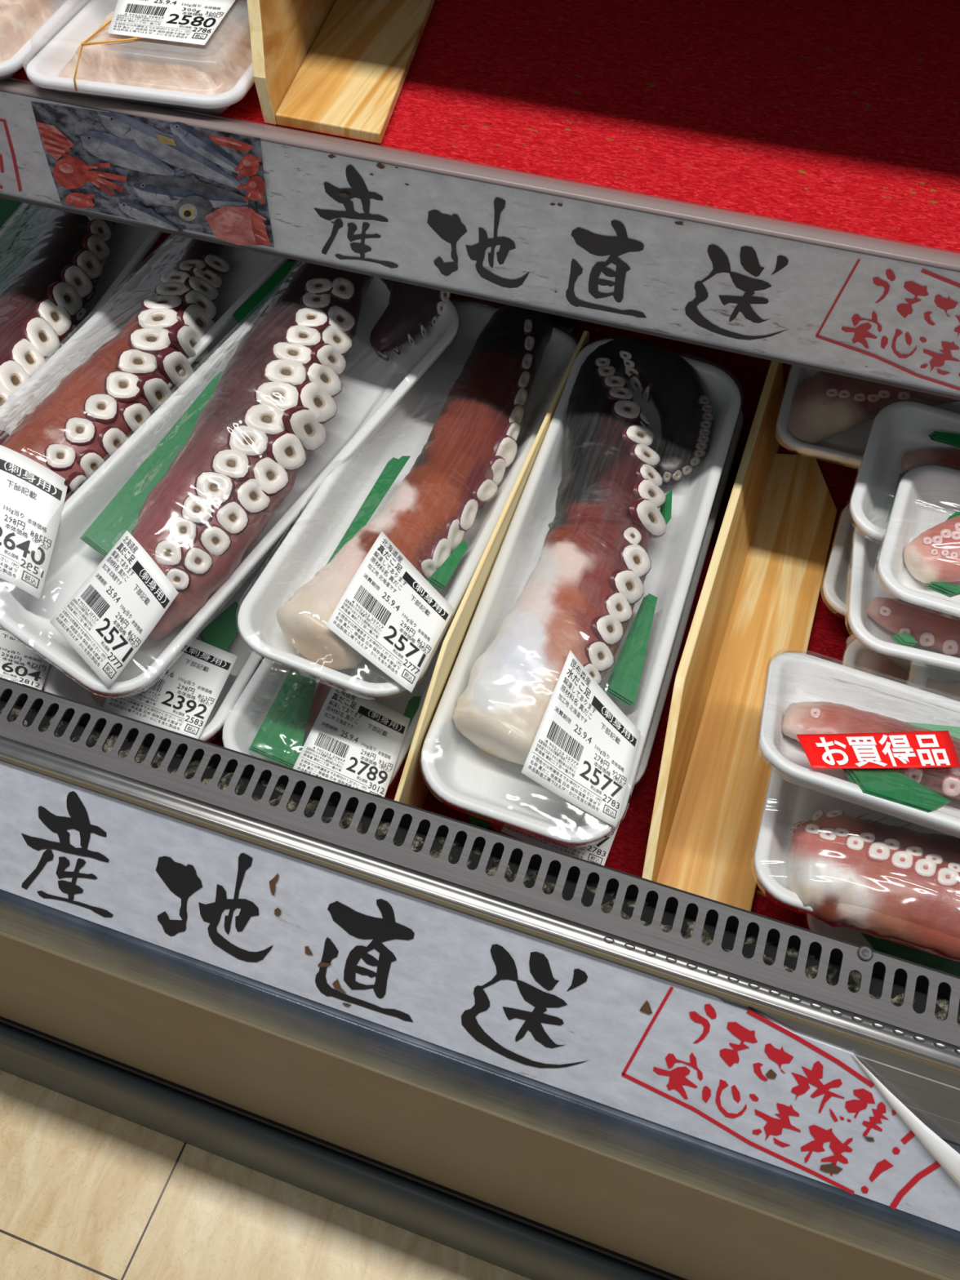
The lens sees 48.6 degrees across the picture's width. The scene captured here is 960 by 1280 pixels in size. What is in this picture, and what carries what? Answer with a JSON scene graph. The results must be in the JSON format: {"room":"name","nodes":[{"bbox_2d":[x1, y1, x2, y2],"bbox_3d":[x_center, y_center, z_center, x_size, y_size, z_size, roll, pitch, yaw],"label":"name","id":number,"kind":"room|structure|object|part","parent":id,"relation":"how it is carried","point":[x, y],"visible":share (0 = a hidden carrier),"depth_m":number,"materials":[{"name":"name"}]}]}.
{"room":"food shop","nodes":[
{"label":"food shop","id":0,"kind":"room"},
{"bbox_2d":[0,1070,531,1279],"bbox_3d":[-0.290,1.306,0.350,4.800,0.020,4.600,15,56,11],"label":"floor","id":1,"kind":"structure","parent":0,"point":[87,1192],"depth_m":0.92,"materials":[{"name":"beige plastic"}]},
{"bbox_2d":[0,77,959,1279],"bbox_3d":[0.117,-0.351,0.644,1.710,1.450,1.132,15,56,11],"label":"display case","id":2,"kind":"object","parent":1,"relation":"on","point":[525,1176],"visible":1,"depth_m":0.61,"materials":[{"name":"metal"}]},
{"bbox_3d":[-0.049,0.364,0.772,1.700,0.404,0.012,15,56,11],"label":"kick panel","id":3,"kind":"part","parent":2,"relation":"part of","materials":[{"name":"metal"}]},
{"bbox_2d":[0,760,959,1231],"bbox_3d":[-0.137,0.149,0.592,0.831,0.075,0.050,15,56,11],"label":"sign","id":4,"kind":"object","parent":2,"relation":"attached to","point":[682,1058],"visible":1,"depth_m":0.56,"materials":[{"name":"white paper"}]},
{"bbox_2d":[269,874,279,895],"bbox_3d":[-0.113,0.132,0.578,0.005,0.013,0.008,25,58,17],"label":"stain","id":5,"kind":"object","parent":4,"relation":"on","point":[273,878],"depth_m":0.58,"materials":[{"name":"brown"}]},
{"bbox_2d":[274,907,281,915],"bbox_3d":[-0.111,0.149,0.584,0.004,0.005,0.003,15,56,11],"label":"stain","id":6,"kind":"object","parent":4,"relation":"attached to","point":[277,911],"depth_m":0.58,"materials":[{"name":"brown"}]},
{"bbox_2d":[305,946,312,955],"bbox_3d":[-0.094,0.172,0.587,0.005,0.005,0.003,15,56,11],"label":"stain","id":7,"kind":"object","parent":4,"relation":"attached to","point":[308,949],"depth_m":0.59,"materials":[{"name":"brown"}]},
{"bbox_2d":[317,961,331,967],"bbox_3d":[-0.086,0.179,0.587,0.009,0.004,0.002,3,54,2],"label":"stain","id":8,"kind":"object","parent":4,"relation":"attached to","point":[320,964],"depth_m":0.59,"materials":[{"name":"brown"}]},
{"bbox_2d":[332,978,346,993],"bbox_3d":[-0.077,0.191,0.589,0.009,0.006,0.004,15,56,11],"label":"stain","id":9,"kind":"object","parent":4,"relation":"attached to","point":[339,985],"depth_m":0.59,"materials":[{"name":"brown"}]},
{"bbox_2d":[640,1000,652,1014],"bbox_3d":[0.084,0.187,0.537,0.005,0.007,0.006,-37,62,-23],"label":"stain","id":10,"kind":"object","parent":4,"relation":"on","point":[646,1006],"depth_m":0.54,"materials":[{"name":"brown"}]},
{"bbox_2d":[765,1069,777,1079],"bbox_3d":[0.145,0.216,0.530,0.005,0.005,0.003,15,56,11],"label":"stain","id":11,"kind":"object","parent":4,"relation":"attached to","point":[770,1073],"depth_m":0.53,"materials":[{"name":"brown"}]},
{"bbox_2d":[819,1164,842,1173],"bbox_3d":[0.178,0.268,0.539,0.010,0.006,0.003,8,54,6],"label":"stain","id":12,"kind":"object","parent":4,"relation":"attached to","point":[824,1168],"depth_m":0.54,"materials":[{"name":"brown"}]},
{"bbox_2d":[863,1136,874,1142],"bbox_3d":[0.193,0.247,0.527,0.005,0.003,0.001,9,55,6],"label":"stain","id":13,"kind":"object","parent":4,"relation":"attached to","point":[866,1139],"depth_m":0.53,"materials":[{"name":"brown"}]},
{"bbox_2d":[0,91,959,394],"bbox_3d":[0.078,-0.233,0.665,1.334,0.089,0.008,15,56,11],"label":"sign","id":14,"kind":"object","parent":2,"relation":"attached to","point":[895,320],"visible":1,"depth_m":0.68,"materials":[{"name":"grey paper"}]},
{"bbox_3d":[-0.343,-0.346,0.758,0.036,0.059,0.003,16,56,11],"label":"red frame","id":15,"kind":"part","parent":14,"relation":"part of","materials":[{"name":"red paint"}]},
{"bbox_2d":[30,101,274,247],"bbox_3d":[-0.223,-0.316,0.726,0.178,0.089,0.007,15,56,11],"label":"photo","id":16,"kind":"object","parent":14,"relation":"attached to","point":[178,176],"depth_m":0.72,"materials":[{"name":"multicoloured paper"}]},
{"bbox_2d":[338,192,348,197],"bbox_3d":[-0.088,-0.287,0.686,0.007,0.004,0.001,15,56,11],"label":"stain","id":17,"kind":"object","parent":14,"relation":"on","point":[340,194],"depth_m":0.69,"materials":[{"name":"brown"}]},
{"bbox_3d":[0.094,-0.232,0.667,1.700,0.085,0.007,15,56,11],"label":"sign rail","id":18,"kind":"part","parent":2,"relation":"part of","materials":[{"name":"metal"}]},
{"bbox_3d":[-0.033,0.151,0.563,1.700,0.036,0.024,15,56,11],"label":"ribbed trim","id":19,"kind":"part","parent":2,"relation":"part of","materials":[{"name":"black plastic"}]},
{"bbox_3d":[-0.040,0.188,0.580,1.700,0.123,0.076,15,56,11],"label":"panel","id":20,"kind":"part","parent":2,"relation":"part of","materials":[{"name":"metal"}]},
{"bbox_3d":[-0.029,0.129,0.553,1.700,0.011,0.010,15,56,11],"label":"edge rail","id":21,"kind":"part","parent":2,"relation":"part of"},
{"bbox_2d":[0,679,959,1046],"bbox_3d":[-0.027,0.107,0.560,1.710,0.007,0.031,15,56,11],"label":"grille","id":22,"kind":"object","parent":2,"relation":"attached to","point":[275,819],"depth_m":0.55,"materials":[{"name":"metal"}]},
{"bbox_2d":[12,0,959,253],"bbox_3d":[0.197,-0.495,0.814,1.680,0.004,0.591,15,56,11],"label":"mat","id":23,"kind":"object","parent":2,"relation":"on","point":[842,115],"visible":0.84,"depth_m":0.71,"materials":[{"name":"red fabric"}]},
{"bbox_2d":[0,0,81,80],"bbox_3d":[-0.345,-0.430,0.738,0.102,0.042,0.134,10,55,7],"label":"tray","id":24,"kind":"object","parent":23,"relation":"on","point":[26,26],"visible":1,"depth_m":0.73,"materials":[{"name":"white plastic"}]},
{"bbox_2d":[26,0,254,114],"bbox_3d":[-0.215,-0.404,0.718,0.155,0.043,0.134,11,55,8],"label":"tray","id":25,"kind":"object","parent":23,"relation":"on","point":[195,55],"visible":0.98,"depth_m":0.70,"materials":[{"name":"white plastic"}]},
{"bbox_2d":[246,0,435,143],"bbox_3d":[-0.078,-0.499,0.771,0.087,0.070,0.388,7,54,5],"label":"divider","id":26,"kind":"object","parent":23,"relation":"on","point":[340,68],"visible":1,"depth_m":0.71,"materials":[{"name":"brown wood"}]},
{"bbox_2d":[126,232,859,929],"bbox_3d":[0.139,-0.192,0.942,1.680,0.004,0.950,15,56,11],"label":"mat","id":27,"kind":"object","parent":2,"relation":"on","point":[830,631],"visible":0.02,"depth_m":0.81,"materials":[{"name":"red fabric"}]},
{"bbox_2d":[0,318,239,690],"bbox_3d":[-0.299,-0.134,0.876,0.170,0.032,0.433,19,56,13],"label":"pack","id":28,"kind":"object","parent":27,"relation":"on","point":[19,664],"visible":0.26,"depth_m":0.75,"materials":[{"name":"white plastic"}]},
{"bbox_2d":[0,197,163,444],"bbox_3d":[-0.417,-0.288,0.924,0.200,0.077,0.461,10,55,7],"label":"pack","id":29,"kind":"object","parent":28,"relation":"on","point":[58,268],"visible":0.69,"depth_m":0.92,"materials":[{"name":"white plastic"}]},
{"bbox_3d":[-0.382,-0.284,0.921,0.083,0.070,0.459,5,54,4],"label":"octopus arm","id":30,"kind":"part","parent":29,"relation":"part of"},
{"bbox_2d":[0,203,163,333],"bbox_3d":[-0.409,-0.267,0.927,0.145,0.028,0.426,14,58,10],"label":"tray","id":31,"kind":"object","parent":29,"relation":"on","point":[120,249],"depth_m":0.98,"materials":[{"name":"white plastic"}]},
{"bbox_2d":[0,235,299,599],"bbox_3d":[-0.277,-0.211,0.835,0.149,0.082,0.419,21,57,15],"label":"pack","id":32,"kind":"object","parent":28,"relation":"on","point":[110,376],"visible":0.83,"depth_m":0.80,"materials":[{"name":"white plastic"}]},
{"bbox_3d":[-0.266,-0.231,0.850,0.083,0.065,0.369,17,56,12],"label":"octopus arm","id":33,"kind":"part","parent":32,"relation":"part of"},
{"bbox_2d":[0,235,288,435],"bbox_3d":[-0.287,-0.208,0.844,0.105,0.028,0.408,24,63,17],"label":"tray","id":34,"kind":"object","parent":32,"relation":"on","point":[232,279],"depth_m":0.87,"materials":[{"name":"white plastic"}]},
{"bbox_2d":[151,318,239,414],"bbox_3d":[-0.314,-0.149,0.888,0.125,0.028,0.408,19,57,13],"label":"tray","id":35,"kind":"object","parent":28,"relation":"on","point":[233,325],"depth_m":0.99,"materials":[{"name":"white plastic"}]},
{"bbox_2d":[43,511,302,741],"bbox_3d":[-0.182,-0.089,0.843,0.140,0.034,0.410,16,56,11],"label":"pack","id":36,"kind":"object","parent":27,"relation":"on","point":[194,695],"visible":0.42,"depth_m":0.74,"materials":[{"name":"white plastic"}]},
{"bbox_3d":[-0.205,-0.059,0.825,0.041,0.017,0.283,21,57,15],"label":"octopus arm","id":37,"kind":"part","parent":36,"relation":"part of"},
{"bbox_2d":[0,260,460,695],"bbox_3d":[-0.163,-0.155,0.783,0.140,0.116,0.448,29,59,19],"label":"pack","id":38,"kind":"object","parent":36,"relation":"on","point":[147,549],"visible":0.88,"depth_m":0.74,"materials":[{"name":"white plastic"}]},
{"bbox_3d":[-0.150,-0.183,0.781,0.135,0.066,0.401,32,68,11],"label":"octopus arm","id":39,"kind":"part","parent":38,"relation":"part of"},
{"bbox_2d":[220,596,463,796],"bbox_3d":[-0.050,-0.053,0.817,0.130,0.032,0.410,18,56,13],"label":"pack","id":40,"kind":"object","parent":27,"relation":"on","point":[286,716],"visible":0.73,"depth_m":0.72,"materials":[{"name":"white plastic"}]},
{"bbox_3d":[-0.063,-0.026,0.800,0.046,0.018,0.244,18,56,13],"label":"octopus arm","id":41,"kind":"part","parent":40,"relation":"part of"},
{"bbox_2d":[235,301,577,697],"bbox_3d":[-0.028,-0.144,0.796,0.130,0.078,0.454,16,56,12],"label":"pack","id":42,"kind":"object","parent":40,"relation":"on","point":[362,592],"visible":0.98,"depth_m":0.74,"materials":[{"name":"white plastic"}]},
{"bbox_2d":[394,330,589,808],"bbox_3d":[0.016,-0.052,0.772,0.005,0.107,0.437,16,56,11],"label":"divider","id":43,"kind":"object","parent":27,"relation":"on","point":[413,788],"visible":0.48,"depth_m":0.69,"materials":[{"name":"brown wood"}]},
{"bbox_2d":[466,410,745,865],"bbox_3d":[0.099,-0.039,0.805,0.141,0.034,0.461,15,56,11],"label":"pack","id":44,"kind":"object","parent":27,"relation":"on","point":[597,852],"visible":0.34,"depth_m":0.73,"materials":[{"name":"white plastic"}]},
{"bbox_2d":[418,336,742,844],"bbox_3d":[0.083,-0.058,0.745,0.134,0.087,0.418,15,56,11],"label":"pack","id":45,"kind":"object","parent":44,"relation":"on","point":[540,723],"visible":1,"depth_m":0.70,"materials":[{"name":"white plastic"}]},
{"bbox_3d":[0.085,-0.083,0.747,0.117,0.052,0.376,18,62,6],"label":"octopus arm","id":46,"kind":"part","parent":45,"relation":"part of"},
{"bbox_2d":[631,410,743,787],"bbox_3d":[0.104,-0.059,0.821,0.132,0.028,0.408,15,56,11],"label":"tray","id":47,"kind":"object","parent":44,"relation":"on","point":[732,464],"depth_m":0.79,"materials":[{"name":"white plastic"}]},
{"bbox_2d":[641,360,836,911],"bbox_3d":[0.203,-0.025,0.769,0.088,0.078,0.475,15,56,11],"label":"divider","id":48,"kind":"object","parent":27,"relation":"on","point":[759,596],"visible":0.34,"depth_m":0.76,"materials":[{"name":"brown wood"}]},
{"bbox_2d":[820,502,856,617],"bbox_3d":[0.362,-0.036,0.797,0.202,0.027,0.126,18,56,13],"label":"pack","id":49,"kind":"object","parent":27,"relation":"on","point":[836,593],"visible":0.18,"depth_m":0.81,"materials":[{"name":"white plastic"}]},
{"bbox_2d":[846,554,851,576],"bbox_3d":[0.375,-0.048,0.778,0.202,0.027,0.126,17,56,12],"label":"pack","id":50,"kind":"object","parent":49,"relation":"on","point":[850,562],"visible":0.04,"depth_m":0.77,"materials":[{"name":"white plastic"}]},
{"bbox_2d":[844,515,959,671],"bbox_3d":[0.351,-0.019,0.724,0.202,0.034,0.127,12,55,8],"label":"pack","id":51,"kind":"object","parent":50,"relation":"on","point":[886,624],"visible":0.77,"depth_m":0.71,"materials":[{"name":"white plastic"}]},
{"bbox_2d":[847,400,959,542],"bbox_3d":[0.365,-0.093,0.742,0.202,0.045,0.126,18,56,13],"label":"pack","id":52,"kind":"object","parent":51,"relation":"on","point":[904,436],"visible":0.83,"depth_m":0.77,"materials":[{"name":"white plastic"}]},
{"bbox_3d":[0.338,-0.126,0.762,0.065,0.020,0.033,19,65,12],"label":"octopus arm","id":53,"kind":"part","parent":52,"relation":"part of"},
{"bbox_3d":[0.305,-0.009,0.712,0.089,0.022,0.041,13,55,7],"label":"octopus arm","id":54,"kind":"part","parent":51,"relation":"part of"},
{"bbox_2d":[874,465,959,617],"bbox_3d":[0.365,-0.047,0.688,0.202,0.041,0.127,19,56,13],"label":"pack","id":55,"kind":"object","parent":51,"relation":"on","point":[924,571],"visible":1,"depth_m":0.70,"materials":[{"name":"white plastic"}]},
{"bbox_3d":[0.329,-0.062,0.699,0.093,0.033,0.050,-8,54,-6],"label":"octopus arm","id":56,"kind":"part","parent":55,"relation":"part of"},
{"bbox_2d":[773,364,959,467],"bbox_3d":[0.346,-0.186,0.850,0.202,0.042,0.161,16,56,11],"label":"pack","id":57,"kind":"object","parent":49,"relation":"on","point":[822,415],"visible":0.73,"depth_m":0.84,"materials":[{"name":"white plastic"}]},
{"bbox_2d":[840,634,911,684],"bbox_3d":[0.346,0.067,0.733,0.202,0.027,0.134,15,55,11],"label":"pack","id":58,"kind":"object","parent":27,"relation":"on","point":[858,656],"visible":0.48,"depth_m":0.76,"materials":[{"name":"white plastic"}]},
{"bbox_2d":[841,639,911,674],"bbox_3d":[0.345,0.070,0.732,0.200,0.025,0.125,15,55,11],"label":"tray","id":59,"kind":"object","parent":58,"relation":"on","point":[858,656],"depth_m":0.76,"materials":[{"name":"white plastic"}]},
{"bbox_2d":[906,660,959,701],"bbox_3d":[0.385,0.057,0.706,0.202,0.027,0.126,16,56,12],"label":"pack","id":60,"kind":"object","parent":58,"relation":"on","point":[940,681],"visible":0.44,"depth_m":0.72,"materials":[{"name":"white plastic"}]},
{"bbox_2d":[755,652,959,838],"bbox_3d":[0.266,0.069,0.633,0.203,0.070,0.122,16,56,11],"label":"pack","id":61,"kind":"object","parent":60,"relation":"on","point":[868,740],"visible":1,"depth_m":0.62,"materials":[{"name":"white plastic"}]},
{"bbox_3d":[0.253,0.066,0.634,0.143,0.028,0.048,18,36,8],"label":"octopus arm","id":62,"kind":"part","parent":61,"relation":"part of"},
{"bbox_3d":[0.326,0.037,0.723,0.067,0.014,0.034,16,56,12],"label":"octopus arm","id":63,"kind":"part","parent":60,"relation":"part of"},
{"bbox_2d":[804,912,959,977],"bbox_3d":[0.307,0.168,0.659,0.202,0.027,0.126,16,56,11],"label":"pack","id":64,"kind":"object","parent":27,"relation":"on","point":[904,951],"visible":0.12,"depth_m":0.64,"materials":[{"name":"white plastic"}]},
{"bbox_2d":[806,913,874,950],"bbox_3d":[0.307,0.169,0.660,0.200,0.025,0.125,16,56,11],"label":"tray","id":65,"kind":"object","parent":64,"relation":"on","point":[815,925],"depth_m":0.66,"materials":[{"name":"white plastic"}]},
{"bbox_2d":[751,764,959,961],"bbox_3d":[0.269,0.124,0.631,0.202,0.054,0.130,16,56,11],"label":"pack","id":66,"kind":"object","parent":64,"relation":"on","point":[840,863],"visible":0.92,"depth_m":0.61,"materials":[{"name":"white plastic"}]},
{"bbox_3d":[0.252,0.142,0.618,0.141,0.044,0.077,16,56,11],"label":"octopus arm","id":67,"kind":"part","parent":66,"relation":"part of"}
]}

